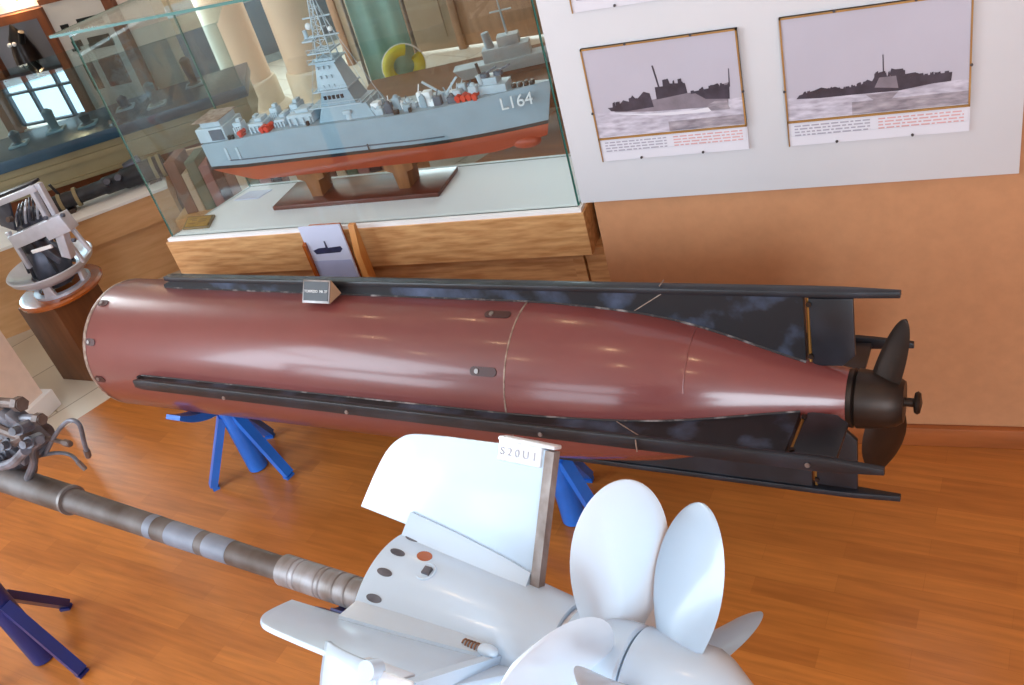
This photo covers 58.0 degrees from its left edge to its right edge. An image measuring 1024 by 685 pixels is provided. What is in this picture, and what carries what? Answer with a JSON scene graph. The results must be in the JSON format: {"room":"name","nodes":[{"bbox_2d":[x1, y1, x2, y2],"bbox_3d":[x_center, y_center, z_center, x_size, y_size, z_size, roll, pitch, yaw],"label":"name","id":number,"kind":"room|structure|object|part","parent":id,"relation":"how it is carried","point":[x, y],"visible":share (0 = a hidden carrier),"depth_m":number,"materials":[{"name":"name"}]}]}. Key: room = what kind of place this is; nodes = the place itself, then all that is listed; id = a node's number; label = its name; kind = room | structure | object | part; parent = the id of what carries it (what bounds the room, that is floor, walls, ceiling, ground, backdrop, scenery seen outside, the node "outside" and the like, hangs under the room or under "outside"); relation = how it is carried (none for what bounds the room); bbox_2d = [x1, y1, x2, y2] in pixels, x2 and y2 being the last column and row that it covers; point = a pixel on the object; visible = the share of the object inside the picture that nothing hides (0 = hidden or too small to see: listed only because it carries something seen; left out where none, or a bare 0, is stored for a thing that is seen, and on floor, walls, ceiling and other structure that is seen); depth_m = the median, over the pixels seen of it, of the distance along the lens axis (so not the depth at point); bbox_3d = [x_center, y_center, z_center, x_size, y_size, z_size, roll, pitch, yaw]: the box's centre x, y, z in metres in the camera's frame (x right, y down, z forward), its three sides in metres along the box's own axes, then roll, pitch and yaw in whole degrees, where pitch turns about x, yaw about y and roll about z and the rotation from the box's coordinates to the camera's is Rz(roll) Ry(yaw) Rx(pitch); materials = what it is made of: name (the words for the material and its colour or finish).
{"room":"museum","nodes":[
{"label":"museum","id":0,"kind":"room"},
{"bbox_2d":[0,331,41,405],"bbox_3d":[-2.879,-0.799,3.149,0.780,3.200,0.620,0,37,23],"label":"wall pillar","id":1,"kind":"structure","parent":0,"point":[15,380],"depth_m":3.92,"materials":[{"name":"beige paint"}]},
{"bbox_2d":[25,389,60,416],"bbox_3d":[-2.505,0.445,4.004,0.840,0.090,0.680,0,37,23],"label":"pillar","id":2,"kind":"structure","parent":1,"relation":"attached to","point":[47,402],"depth_m":4.04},
{"bbox_2d":[0,0,163,14],"bbox_3d":[-6.570,-1.741,6.133,0.100,3.200,12.200,0,37,23],"label":"wall","id":3,"kind":"structure","parent":0,"point":[160,0],"depth_m":9.57,"materials":[{"name":"beige paint"}]},
{"bbox_2d":[0,0,187,139],"bbox_3d":[-3.302,-2.223,5.405,2.373,3.200,0.100,-6,35,16],"label":"wall","id":4,"kind":"structure","parent":0,"point":[162,58],"depth_m":5.46,"materials":[{"name":"beige paint"}]},
{"bbox_2d":[0,0,16,6],"bbox_3d":[-2.925,-1.993,5.362,0.080,0.080,0.090,-6,35,16],"label":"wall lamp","id":5,"kind":"object","parent":4,"relation":"attached to","point":[8,3],"visible":1,"depth_m":5.34,"materials":[{"name":"white glass"}]},
{"bbox_2d":[0,5,95,133],"bbox_3d":[-2.897,-1.435,5.840,0.673,1.265,0.110,-6,35,16],"label":"window","id":6,"kind":"structure","parent":4,"relation":"attached to","point":[64,93],"depth_m":5.73,"materials":[{"name":"white"}]},
{"bbox_2d":[7,24,42,65],"bbox_3d":[-2.895,-1.754,5.466,0.193,0.268,0.176,-6,35,16],"label":"bell","id":7,"kind":"object","parent":6,"relation":"attached to","point":[24,51],"visible":0.88,"depth_m":5.43,"materials":[{"name":"brown metal"}]},
{"bbox_3d":[-2.858,-1.778,5.382,0.071,0.080,0.036,3,38,28],"label":"bracket knob","id":8,"kind":"part","parent":7,"relation":"part of","materials":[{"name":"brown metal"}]},
{"bbox_3d":[-2.989,-1.807,5.637,0.563,0.303,0.020,-6,35,16],"label":"panel","id":9,"kind":"part","parent":6,"relation":"part of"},
{"bbox_3d":[-2.932,-1.544,5.785,0.516,0.321,0.030,-6,35,16],"label":"sash","id":10,"kind":"part","parent":6,"relation":"part of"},
{"bbox_3d":[-2.929,-1.556,5.801,0.498,0.307,0.006,-6,35,16],"label":"pane","id":11,"kind":"part","parent":6,"relation":"part of","materials":[{"name":"glass"}]},
{"bbox_2d":[37,0,157,108],"bbox_3d":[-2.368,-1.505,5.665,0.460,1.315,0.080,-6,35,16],"label":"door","id":12,"kind":"structure","parent":4,"relation":"attached to","point":[125,74],"depth_m":5.47,"materials":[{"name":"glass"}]},
{"bbox_3d":[-2.469,-1.720,5.489,0.292,0.412,0.008,-6,35,16],"label":"glass","id":13,"kind":"part","parent":12,"relation":"part of","materials":[{"name":"clear glass"}]},
{"bbox_2d":[161,0,182,6],"bbox_3d":[0.424,-5.399,8.393,11.200,3.200,0.100,0,37,23],"label":"wall","id":14,"kind":"structure","parent":0,"point":[164,2],"depth_m":11.30,"materials":[{"name":"beige paint"}]},
{"bbox_2d":[7,34,559,430],"bbox_3d":[-2.193,-0.442,5.329,8.565,0.100,12.000,0,37,23],"label":"floor tile","id":15,"kind":"structure","parent":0,"point":[77,398],"depth_m":4.61,"materials":[{"name":"stone"}]},
{"bbox_2d":[18,264,102,380],"bbox_3d":[-1.961,-0.083,4.226,0.376,0.428,0.376,0,37,23],"label":"pedestal","id":16,"kind":"object","parent":15,"relation":"on","point":[58,324],"visible":0.7,"depth_m":4.09,"materials":[{"name":"brown wood"}]},
{"bbox_2d":[0,178,91,300],"bbox_3d":[-1.953,-0.467,3.909,0.604,0.531,0.380,0,37,23],"label":"instrument","id":17,"kind":"object","parent":16,"relation":"on","point":[46,265],"visible":1,"depth_m":3.87,"materials":[{"name":"silver metal"}]},
{"bbox_3d":[-2.130,-0.540,3.884,0.125,0.159,0.012,0,37,23],"label":"plate","id":18,"kind":"part","parent":17,"relation":"part of","materials":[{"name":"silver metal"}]},
{"bbox_3d":[-1.945,-0.387,3.821,0.133,0.037,0.008,0,37,23],"label":"lever","id":19,"kind":"part","parent":17,"relation":"part of","materials":[{"name":"silver metal"}]},
{"bbox_2d":[0,176,182,338],"bbox_3d":[-2.338,-0.449,4.885,1.250,0.470,0.385,-24,34,-11],"label":"counter","id":20,"kind":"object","parent":15,"relation":"on","point":[128,235],"depth_m":4.78,"materials":[{"name":"beige wood"}]},
{"bbox_2d":[42,153,167,213],"bbox_3d":[-2.103,-0.818,4.740,0.662,0.174,0.135,-24,34,-11],"label":"telescope","id":21,"kind":"object","parent":20,"relation":"on","point":[152,169],"visible":0.88,"depth_m":4.73,"materials":[{"name":"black metal"}]},
{"bbox_3d":[-2.317,-0.772,4.675,0.033,0.073,0.015,-24,34,-11],"label":"lever","id":22,"kind":"part","parent":21,"relation":"part of","materials":[{"name":"black metal"}]},
{"bbox_3d":[-2.062,-0.816,4.712,0.034,0.054,0.057,-24,34,-11],"label":"knob","id":23,"kind":"part","parent":21,"relation":"part of","materials":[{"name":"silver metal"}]},
{"bbox_3d":[-2.011,-0.838,4.723,0.034,0.054,0.057,-24,34,-11],"label":"knob","id":24,"kind":"part","parent":21,"relation":"part of","materials":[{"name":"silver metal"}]},
{"bbox_2d":[0,6,257,218],"bbox_3d":[-2.489,-1.010,5.225,2.200,1.066,0.500,-19,33,-3],"label":"showcase","id":25,"kind":"object","parent":15,"relation":"on","point":[71,157],"visible":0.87,"depth_m":5.01,"materials":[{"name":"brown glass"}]},
{"bbox_2d":[8,130,29,149],"bbox_3d":[-2.732,-1.127,5.082,0.100,0.088,0.090,-19,33,-3],"label":"exhibit","id":26,"kind":"object","parent":25,"relation":"on","point":[14,135],"visible":1,"depth_m":5.07,"materials":[{"name":"grey"}]},
{"bbox_2d":[41,108,66,135],"bbox_3d":[-2.560,-1.237,5.126,0.100,0.133,0.090,-19,33,-3],"label":"exhibit","id":27,"kind":"object","parent":25,"relation":"on","point":[47,114],"visible":1,"depth_m":5.12,"materials":[{"name":"stone"}]},
{"bbox_2d":[77,112,97,129],"bbox_3d":[-2.343,-1.230,5.069,0.100,0.079,0.090,-19,33,-3],"label":"exhibit","id":28,"kind":"object","parent":25,"relation":"on","point":[84,117],"visible":1,"depth_m":5.05,"materials":[{"name":"silver metal"}]},
{"bbox_3d":[-2.616,-1.434,4.933,2.200,0.006,0.500,-19,33,-3],"label":"glass","id":29,"kind":"part","parent":25,"relation":"part of","materials":[{"name":"clear glass"}]},
{"bbox_3d":[-2.523,-1.171,4.825,2.180,0.340,0.006,-19,33,-3],"label":"glass pane","id":30,"kind":"part","parent":25,"relation":"part of","materials":[{"name":"clear glass"}]},
{"bbox_2d":[116,95,135,113],"bbox_3d":[-2.176,-1.345,5.163,0.100,0.079,0.090,-19,33,-3],"label":"exhibit","id":31,"kind":"object","parent":25,"relation":"on","point":[121,100],"visible":1,"depth_m":5.15,"materials":[{"name":"grey"}]},
{"bbox_2d":[142,81,166,110],"bbox_3d":[-1.961,-1.354,5.028,0.100,0.139,0.090,-19,33,-3],"label":"exhibit","id":32,"kind":"object","parent":25,"relation":"on","point":[148,87],"visible":1,"depth_m":5.02,"materials":[{"name":"stone"}]},
{"bbox_2d":[179,57,202,89],"bbox_3d":[-1.814,-1.523,5.184,0.100,0.168,0.090,-19,33,-3],"label":"exhibit","id":33,"kind":"object","parent":25,"relation":"on","point":[185,63],"visible":0.94,"depth_m":5.17,"materials":[{"name":"silver metal"}]},
{"bbox_2d":[191,0,291,114],"bbox_3d":[-2.235,-2.973,6.028,0.470,3.200,0.470,0,37,23],"label":"column","id":34,"kind":"structure","parent":15,"relation":"on","point":[234,24],"depth_m":6.50,"materials":[{"name":"paint"}]},
{"bbox_2d":[163,0,338,77],"bbox_3d":[-2.466,-2.772,8.183,2.240,0.620,0.558,-22,34,-7],"label":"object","id":35,"kind":"object","parent":15,"relation":"on","point":[197,41],"visible":0.02,"depth_m":8.00,"materials":[{"name":"stone"}]},
{"bbox_3d":[-2.648,-2.543,7.947,0.460,0.460,0.020,-22,34,-7],"label":"door","id":36,"kind":"part","parent":35,"relation":"part of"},
{"bbox_3d":[-2.168,-2.732,8.013,0.460,0.460,0.020,-22,34,-7],"label":"door","id":37,"kind":"part","parent":35,"relation":"part of","materials":[{"name":"grey"}]},
{"bbox_3d":[-1.688,-2.922,8.078,0.460,0.460,0.020,-22,34,-7],"label":"door","id":38,"kind":"part","parent":35,"relation":"part of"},
{"bbox_2d":[260,0,327,103],"bbox_3d":[-1.778,-3.059,5.953,0.470,3.200,0.470,0,37,23],"label":"column","id":39,"kind":"structure","parent":15,"relation":"on","point":[284,17],"depth_m":6.45,"materials":[{"name":"paint"}]},
{"bbox_2d":[340,0,417,84],"bbox_3d":[-1.036,-2.614,5.923,0.440,2.165,0.400,-19,33,-3],"label":"curtain","id":40,"kind":"object","parent":15,"relation":"on","point":[378,25],"visible":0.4,"depth_m":6.27,"materials":[{"name":"teal fabric"}]},
{"bbox_2d":[381,43,425,77],"bbox_3d":[-0.740,-1.895,6.331,0.308,0.308,0.080,-19,33,-3],"label":"life ring","id":41,"kind":"object","parent":40,"relation":"hanging from","point":[398,50],"visible":0.61,"depth_m":6.28,"materials":[{"name":"yellow plastic"}]},
{"bbox_2d":[326,0,542,65],"bbox_3d":[0.860,-2.774,6.136,5.100,1.275,0.080,0,37,23],"label":"wall","id":42,"kind":"structure","parent":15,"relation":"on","point":[435,24],"depth_m":6.95,"materials":[{"name":"beige paint"}]},
{"bbox_3d":[-1.435,-2.756,7.127,0.060,1.260,0.070,0,37,23],"label":"post","id":43,"kind":"part","parent":42,"relation":"part of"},
{"bbox_3d":[-0.975,-2.748,6.931,0.980,1.200,0.041,0,37,23],"label":"panel","id":44,"kind":"part","parent":42,"relation":"part of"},
{"bbox_3d":[-0.516,-2.761,6.732,0.060,1.260,0.070,0,37,23],"label":"post","id":45,"kind":"part","parent":42,"relation":"part of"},
{"bbox_3d":[-0.056,-2.752,6.536,0.980,1.200,0.041,0,37,23],"label":"panel","id":46,"kind":"part","parent":42,"relation":"part of","materials":[{"name":"brown wood"}]},
{"bbox_2d":[366,42,559,108],"bbox_3d":[0.034,-1.453,5.439,1.899,0.325,0.749,-9,34,12],"label":"table","id":47,"kind":"object","parent":15,"relation":"on","point":[438,77],"visible":0.16,"depth_m":5.56,"materials":[{"name":"brown wood"}]},
{"bbox_2d":[453,0,549,82],"bbox_3d":[0.019,-1.746,5.168,0.799,0.450,0.112,-9,34,12],"label":"model ship","id":48,"kind":"object","parent":47,"relation":"on","point":[509,48],"visible":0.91,"depth_m":5.21,"materials":[{"name":"white plastic"}]},
{"bbox_3d":[0.046,-1.573,5.290,0.624,0.025,0.087,-9,34,12],"label":"board","id":49,"kind":"part","parent":48,"relation":"part of","materials":[{"name":"grey paint"}]},
{"bbox_2d":[0,108,1023,684],"bbox_3d":[0.271,-0.455,4.270,8.071,0.100,12.000,0,37,23],"label":"floor","id":50,"kind":"structure","parent":0,"point":[926,587],"depth_m":2.71,"materials":[{"name":"brown wood"}]},
{"bbox_2d":[0,583,88,678],"bbox_3d":[-1.524,0.591,2.597,0.349,0.932,0.369,0,37,23],"label":"stand","id":51,"kind":"object","parent":50,"relation":"on","point":[33,640],"visible":1,"depth_m":2.73,"materials":[{"name":"blue paint"}]},
{"bbox_3d":[-1.553,0.614,2.609,0.072,0.887,0.072,0,37,23],"label":"post","id":52,"kind":"part","parent":51,"relation":"part of","materials":[{"name":"blue metal"}]},
{"bbox_3d":[-1.481,0.802,2.875,0.034,0.267,0.187,-13,34,6],"label":"leg","id":53,"kind":"part","parent":51,"relation":"part of","materials":[{"name":"blue paint"}]},
{"bbox_2d":[166,411,293,491],"bbox_3d":[-0.983,0.287,3.271,0.356,0.416,0.330,-24,34,-12],"label":"stand","id":54,"kind":"object","parent":50,"relation":"on","point":[246,434],"visible":0.52,"depth_m":3.26,"materials":[{"name":"blue paint"}]},
{"bbox_3d":[-1.046,0.391,3.283,0.163,0.266,0.034,-27,35,-15],"label":"leg","id":55,"kind":"part","parent":54,"relation":"part of","materials":[{"name":"blue paint"}]},
{"bbox_3d":[-0.967,0.325,3.293,0.072,0.316,0.072,0,37,23],"label":"post","id":56,"kind":"part","parent":54,"relation":"part of","materials":[{"name":"blue paint"}]},
{"bbox_3d":[-0.955,0.290,3.390,0.034,0.266,0.163,-10,34,10],"label":"leg","id":57,"kind":"part","parent":54,"relation":"part of","materials":[{"name":"blue paint"}]},
{"bbox_3d":[-0.878,0.362,3.253,0.166,0.266,0.072,0,37,23],"label":"leg","id":58,"kind":"part","parent":54,"relation":"part of","materials":[{"name":"blue paint"}]},
{"bbox_2d":[83,274,922,501],"bbox_3d":[-0.213,0.062,2.602,2.514,0.543,0.544,4,38,28],"label":"torpedo","id":59,"kind":"object","parent":54,"relation":"on","point":[722,382],"visible":0.98,"depth_m":2.27,"materials":[{"name":"metal"}]},
{"bbox_2d":[302,280,340,303],"bbox_3d":[-0.546,-0.148,2.607,0.098,0.057,0.060,4,39,28],"label":"name sign","id":60,"kind":"object","parent":59,"relation":"on","point":[314,291],"visible":1,"depth_m":2.59,"materials":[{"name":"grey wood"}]},
{"bbox_3d":[-0.552,-0.144,2.598,0.088,0.054,0.002,4,1,28],"label":"plate","id":61,"kind":"part","parent":60,"relation":"part of","materials":[{"name":"silver metal"}]},
{"bbox_3d":[-0.220,0.191,2.363,2.195,0.034,0.030,4,30,28],"label":"guide rail","id":62,"kind":"part","parent":59,"relation":"part of","materials":[{"name":"black metal"}]},
{"bbox_3d":[-0.151,-0.155,2.444,2.190,0.030,0.034,4,30,28],"label":"guide rail","id":63,"kind":"part","parent":59,"relation":"part of","materials":[{"name":"black metal"}]},
{"bbox_3d":[-0.057,0.295,2.670,2.190,0.020,0.035,4,39,28],"label":"guide rail","id":64,"kind":"part","parent":59,"relation":"part of","materials":[{"name":"black metal"}]},
{"bbox_3d":[0.618,0.198,2.000,0.008,0.008,0.187,4,30,28],"label":"rudder post","id":65,"kind":"part","parent":59,"relation":"part of","materials":[{"name":"brown metal"}]},
{"bbox_3d":[0.661,-0.024,2.053,0.008,0.187,0.008,4,30,28],"label":"rudder post","id":66,"kind":"part","parent":59,"relation":"part of","materials":[{"name":"brown metal"}]},
{"bbox_3d":[0.009,-0.052,2.752,2.190,0.047,0.020,4,38,28],"label":"guide rail","id":67,"kind":"part","parent":59,"relation":"part of","materials":[{"name":"black metal"}]},
{"bbox_3d":[0.847,0.226,2.104,0.119,0.164,0.020,-20,34,-6],"label":"propeller blade","id":68,"kind":"part","parent":59,"relation":"part of","materials":[{"name":"brown metal"}]},
{"bbox_3d":[0.814,0.019,1.990,0.084,0.166,0.036,4,30,28],"label":"propeller blade","id":69,"kind":"part","parent":59,"relation":"part of","materials":[{"name":"brown metal"}]},
{"bbox_2d":[175,146,429,229],"bbox_3d":[-0.984,-0.682,4.449,1.201,0.670,0.292,-11,34,9],"label":"bookcase","id":70,"kind":"object","parent":50,"relation":"on","point":[181,219],"visible":0.05,"depth_m":4.38,"materials":[{"name":"beige wood"}]},
{"bbox_2d":[163,148,198,213],"bbox_3d":[-1.547,-0.767,4.387,0.055,0.266,0.160,-11,34,9],"label":"book","id":71,"kind":"object","parent":70,"relation":"on","point":[174,165],"visible":0.72,"depth_m":4.32,"materials":[{"name":"brown paper"}]},
{"bbox_2d":[181,169,205,211],"bbox_3d":[-1.493,-0.748,4.398,0.034,0.197,0.160,-11,34,9],"label":"book","id":72,"kind":"object","parent":70,"relation":"on","point":[189,183],"visible":0.46,"depth_m":4.33,"materials":[{"name":"beige paper"}]},
{"bbox_2d":[184,147,216,209],"bbox_3d":[-1.454,-0.777,4.377,0.053,0.249,0.160,-11,34,9],"label":"book","id":73,"kind":"object","parent":70,"relation":"on","point":[196,157],"visible":0.57,"depth_m":4.31,"materials":[{"name":"paper"}]},
{"bbox_2d":[198,156,224,206],"bbox_3d":[-1.398,-0.774,4.378,0.049,0.215,0.160,-11,34,9],"label":"book","id":74,"kind":"object","parent":70,"relation":"on","point":[204,168],"visible":0.29,"depth_m":4.31,"materials":[{"name":"red paper"}]},
{"bbox_2d":[206,159,233,200],"bbox_3d":[-1.351,-0.793,4.363,0.047,0.238,0.160,-11,34,9],"label":"book","id":75,"kind":"object","parent":70,"relation":"on","point":[223,185],"visible":0.16,"depth_m":4.30,"materials":[{"name":"brown paper"}]},
{"bbox_2d":[223,172,241,195],"bbox_3d":[-1.298,-0.787,4.365,0.047,0.203,0.160,-11,34,9],"label":"book","id":76,"kind":"object","parent":70,"relation":"on","point":[233,183],"visible":0.06,"depth_m":4.30,"materials":[{"name":"brown paper"}]},
{"bbox_2d":[235,175,248,190],"bbox_3d":[-1.254,-0.804,4.353,0.043,0.222,0.160,-11,34,9],"label":"book","id":77,"kind":"object","parent":70,"relation":"on","point":[242,181],"visible":0.03,"depth_m":4.30,"materials":[{"name":"beige paper"}]},
{"bbox_2d":[248,178,260,184],"bbox_3d":[-1.212,-0.832,4.332,0.050,0.270,0.160,-11,34,9],"label":"book","id":78,"kind":"object","parent":70,"relation":"on","point":[251,181],"visible":0.02,"depth_m":4.29,"materials":[{"name":"green paper"}]},
{"bbox_2d":[259,178,272,183],"bbox_3d":[-1.153,-0.828,4.333,0.055,0.234,0.160,-11,34,9],"label":"book","id":79,"kind":"object","parent":70,"relation":"on","point":[268,180],"visible":0.02,"depth_m":4.29,"materials":[{"name":"red paper"}]},
{"bbox_2d":[271,177,282,182],"bbox_3d":[-1.100,-0.829,4.331,0.043,0.212,0.160,-11,34,9],"label":"book","id":80,"kind":"object","parent":70,"relation":"on","point":[277,179],"visible":0.02,"depth_m":4.28,"materials":[{"name":"grey paper"}]},
{"bbox_2d":[281,176,289,181],"bbox_3d":[-1.058,-0.829,4.330,0.034,0.192,0.160,-11,34,9],"label":"book","id":81,"kind":"object","parent":70,"relation":"on","point":[286,178],"visible":0.02,"depth_m":4.28,"materials":[{"name":"brown paper"}]},
{"bbox_2d":[289,175,297,180],"bbox_3d":[-1.020,-0.846,4.317,0.044,0.216,0.160,-11,34,9],"label":"book","id":82,"kind":"object","parent":70,"relation":"on","point":[292,178],"visible":0.02,"depth_m":4.28,"materials":[{"name":"beige paper"}]},
{"bbox_2d":[330,171,337,176],"bbox_3d":[-0.845,-0.873,4.293,0.041,0.201,0.160,-11,34,9],"label":"book","id":83,"kind":"object","parent":70,"relation":"on","point":[333,174],"visible":0.02,"depth_m":4.26,"materials":[{"name":"brown paper"}]},
{"bbox_2d":[336,170,347,175],"bbox_3d":[-0.809,-0.909,4.267,0.045,0.270,0.160,-11,34,9],"label":"book","id":84,"kind":"object","parent":70,"relation":"on","point":[344,172],"visible":0.03,"depth_m":4.26,"materials":[{"name":"beige paper"}]},
{"bbox_2d":[346,169,358,174],"bbox_3d":[-0.753,-0.892,4.277,0.049,0.205,0.160,-11,34,9],"label":"book","id":85,"kind":"object","parent":70,"relation":"on","point":[353,171],"visible":0.03,"depth_m":4.25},
{"bbox_2d":[357,168,370,173],"bbox_3d":[-0.706,-0.922,4.255,0.054,0.254,0.160,-11,34,9],"label":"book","id":86,"kind":"object","parent":70,"relation":"on","point":[362,170],"visible":0.07,"depth_m":4.25,"materials":[{"name":"red paper"}]},
{"bbox_2d":[370,166,381,172],"bbox_3d":[-0.653,-0.935,4.244,0.050,0.262,0.160,-11,34,9],"label":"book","id":87,"kind":"object","parent":70,"relation":"on","point":[373,169],"visible":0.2,"depth_m":4.24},
{"bbox_2d":[49,0,610,281],"bbox_3d":[-0.433,-0.487,3.144,1.653,1.528,0.436,-1,37,23],"label":"display case","id":88,"kind":"object","parent":50,"relation":"on","point":[522,218],"visible":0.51,"depth_m":3.00,"materials":[{"name":"brown wood"}]},
{"bbox_3d":[-1.204,-0.790,3.231,0.006,0.750,0.366,14,44,38],"label":"glass pane","id":89,"kind":"part","parent":88,"relation":"part of","materials":[{"name":"clear glass"}]},
{"bbox_2d":[183,215,214,229],"bbox_3d":[-1.143,-0.439,3.365,0.158,0.010,0.090,-1,37,23],"label":"plaque","id":90,"kind":"object","parent":88,"relation":"on","point":[205,221],"visible":1,"depth_m":3.35,"materials":[{"name":"brown wood"}]},
{"bbox_3d":[-1.145,-0.442,3.364,0.136,0.002,0.072,-1,37,23],"label":"plate","id":91,"kind":"part","parent":90,"relation":"part of","materials":[{"name":"gold metal"}]},
{"bbox_2d":[234,189,271,200],"bbox_3d":[-0.971,-0.553,3.463,0.135,0.002,0.065,-1,37,23],"label":"paper card","id":92,"kind":"object","parent":88,"relation":"on","point":[251,194],"visible":1,"depth_m":3.46,"materials":[{"name":"white paper"}]},
{"bbox_3d":[-0.443,-0.908,3.069,1.409,0.750,0.007,-1,37,23],"label":"glass pane","id":93,"kind":"part","parent":88,"relation":"part of","materials":[{"name":"clear glass"}]},
{"bbox_2d":[191,0,550,209],"bbox_3d":[-0.504,-0.839,2.980,1.306,0.766,0.190,-1,37,23],"label":"model ship","id":94,"kind":"object","parent":88,"relation":"on","point":[351,126],"visible":1,"depth_m":3.01,"materials":[{"name":"grey plastic"}]},
{"bbox_3d":[-0.518,-0.537,3.229,0.660,0.016,0.190,-1,37,23],"label":"board","id":95,"kind":"part","parent":94,"relation":"part of","materials":[{"name":"brown wood"}]},
{"bbox_3d":[0.161,-0.814,2.668,0.006,0.750,0.355,-1,37,23],"label":"glass pane","id":96,"kind":"part","parent":88,"relation":"part of","materials":[{"name":"clear glass"}]},
{"bbox_3d":[0.275,-0.046,3.020,0.035,0.610,0.020,-1,37,23],"label":"corner post","id":97,"kind":"part","parent":88,"relation":"part of","materials":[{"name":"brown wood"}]},
{"bbox_2d":[315,606,346,613],"bbox_3d":[-0.127,0.791,1.691,0.326,0.936,0.311,0,37,23],"label":"stand","id":98,"kind":"object","parent":50,"relation":"on","point":[339,610],"visible":0.12,"depth_m":1.46,"materials":[{"name":"blue paint"}]},
{"bbox_2d":[0,396,762,684],"bbox_3d":[-0.728,0.351,1.720,2.406,0.471,0.503,7,40,32],"label":"torpedo tail","id":99,"kind":"object","parent":98,"relation":"on","point":[462,596],"visible":1,"depth_m":1.25,"materials":[{"name":"white metal"}]},
{"bbox_3d":[-0.193,0.443,1.103,0.100,0.145,0.101,7,40,32],"label":"plate","id":100,"kind":"part","parent":99,"relation":"part of","materials":[{"name":"white paint"}]},
{"bbox_3d":[-0.032,0.400,1.198,0.032,0.016,0.020,7,40,32],"label":"knob","id":101,"kind":"part","parent":99,"relation":"part of","materials":[{"name":"white paint"}]},
{"bbox_3d":[0.050,0.386,1.100,0.177,0.194,0.062,-38,39,-29],"label":"propeller blade","id":102,"kind":"part","parent":99,"relation":"part of","materials":[{"name":"white metal"}]},
{"bbox_3d":[0.137,0.419,1.044,0.098,0.171,0.151,-18,33,-2],"label":"propeller blade","id":103,"kind":"part","parent":99,"relation":"part of","materials":[{"name":"white metal"}]},
{"bbox_3d":[0.144,0.288,1.223,0.066,0.200,0.176,20,48,42],"label":"propeller blade","id":104,"kind":"part","parent":99,"relation":"part of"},
{"bbox_3d":[0.203,0.446,1.355,0.076,0.165,0.206,-1,36,22],"label":"propeller blade","id":105,"kind":"part","parent":99,"relation":"part of","materials":[{"name":"white metal"}]},
{"bbox_3d":[0.224,0.301,1.178,0.102,0.150,0.169,-9,34,12],"label":"propeller blade","id":106,"kind":"part","parent":99,"relation":"part of","materials":[{"name":"white metal"}]},
{"bbox_3d":[0.285,0.424,1.299,0.117,0.126,0.174,7,40,32],"label":"propeller blade","id":107,"kind":"part","parent":99,"relation":"part of","materials":[{"name":"grey metal"}]},
{"bbox_2d":[298,222,375,276],"bbox_3d":[-0.510,-0.057,3.211,0.215,0.805,0.045,0,37,23],"label":"stand","id":108,"kind":"object","parent":50,"relation":"on","point":[326,247],"visible":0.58,"depth_m":3.04,"materials":[{"name":"brown wood"}]},
{"bbox_2d":[555,459,593,526],"bbox_3d":[0.161,0.372,2.639,0.402,0.424,0.290,-36,38,-27],"label":"stand","id":109,"kind":"object","parent":50,"relation":"on","point":[572,492],"visible":0.19,"depth_m":2.67,"materials":[{"name":"blue paint"}]},
{"bbox_3d":[0.220,0.454,2.638,0.158,0.266,0.111,0,37,23],"label":"leg","id":110,"kind":"part","parent":109,"relation":"part of","materials":[{"name":"blue paint"}]},
{"bbox_3d":[0.187,0.365,2.782,0.034,0.266,0.163,0,37,23],"label":"leg","id":111,"kind":"part","parent":109,"relation":"part of","materials":[{"name":"blue paint"}]},
{"bbox_2d":[594,107,1023,426],"bbox_3d":[1.642,-1.062,1.553,3.400,3.200,0.220,0,37,23],"label":"wall","id":112,"kind":"structure","parent":0,"point":[953,248],"depth_m":2.43,"materials":[{"name":"orange paint"}]},
{"bbox_2d":[536,0,1023,202],"bbox_3d":[0.510,-0.969,1.951,1.065,1.442,0.016,0,37,23],"label":"notice board","id":113,"kind":"object","parent":112,"relation":"attached to","point":[991,145],"visible":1,"depth_m":2.21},
{"bbox_2d":[569,0,654,13],"bbox_3d":[0.283,-0.922,2.065,0.389,0.318,0.014,0,37,23],"label":"framed photograph","id":114,"kind":"object","parent":113,"relation":"attached to","point":[576,6],"visible":1,"depth_m":2.19,"materials":[{"name":"paper"}]},
{"bbox_2d":[580,27,749,161],"bbox_3d":[0.378,-0.603,2.285,0.387,0.308,0.014,0,37,23],"label":"framed photograph","id":115,"kind":"object","parent":113,"relation":"attached to","point":[683,94],"visible":1,"depth_m":2.28,"materials":[{"name":"paper"}]},
{"bbox_2d":[778,0,973,146],"bbox_3d":[0.821,-0.608,2.092,0.402,0.318,0.014,0,37,23],"label":"framed photograph","id":116,"kind":"object","parent":113,"relation":"attached to","point":[901,68],"visible":1,"depth_m":2.08,"materials":[{"name":"paper"}]},
{"bbox_2d":[848,424,1023,448],"bbox_3d":[1.981,0.263,2.326,3.400,0.068,0.022,0,37,23],"label":"baseboard","id":117,"kind":"structure","parent":112,"relation":"attached to","point":[1002,437],"depth_m":2.62,"materials":[{"name":"brown wood"}]}
]}

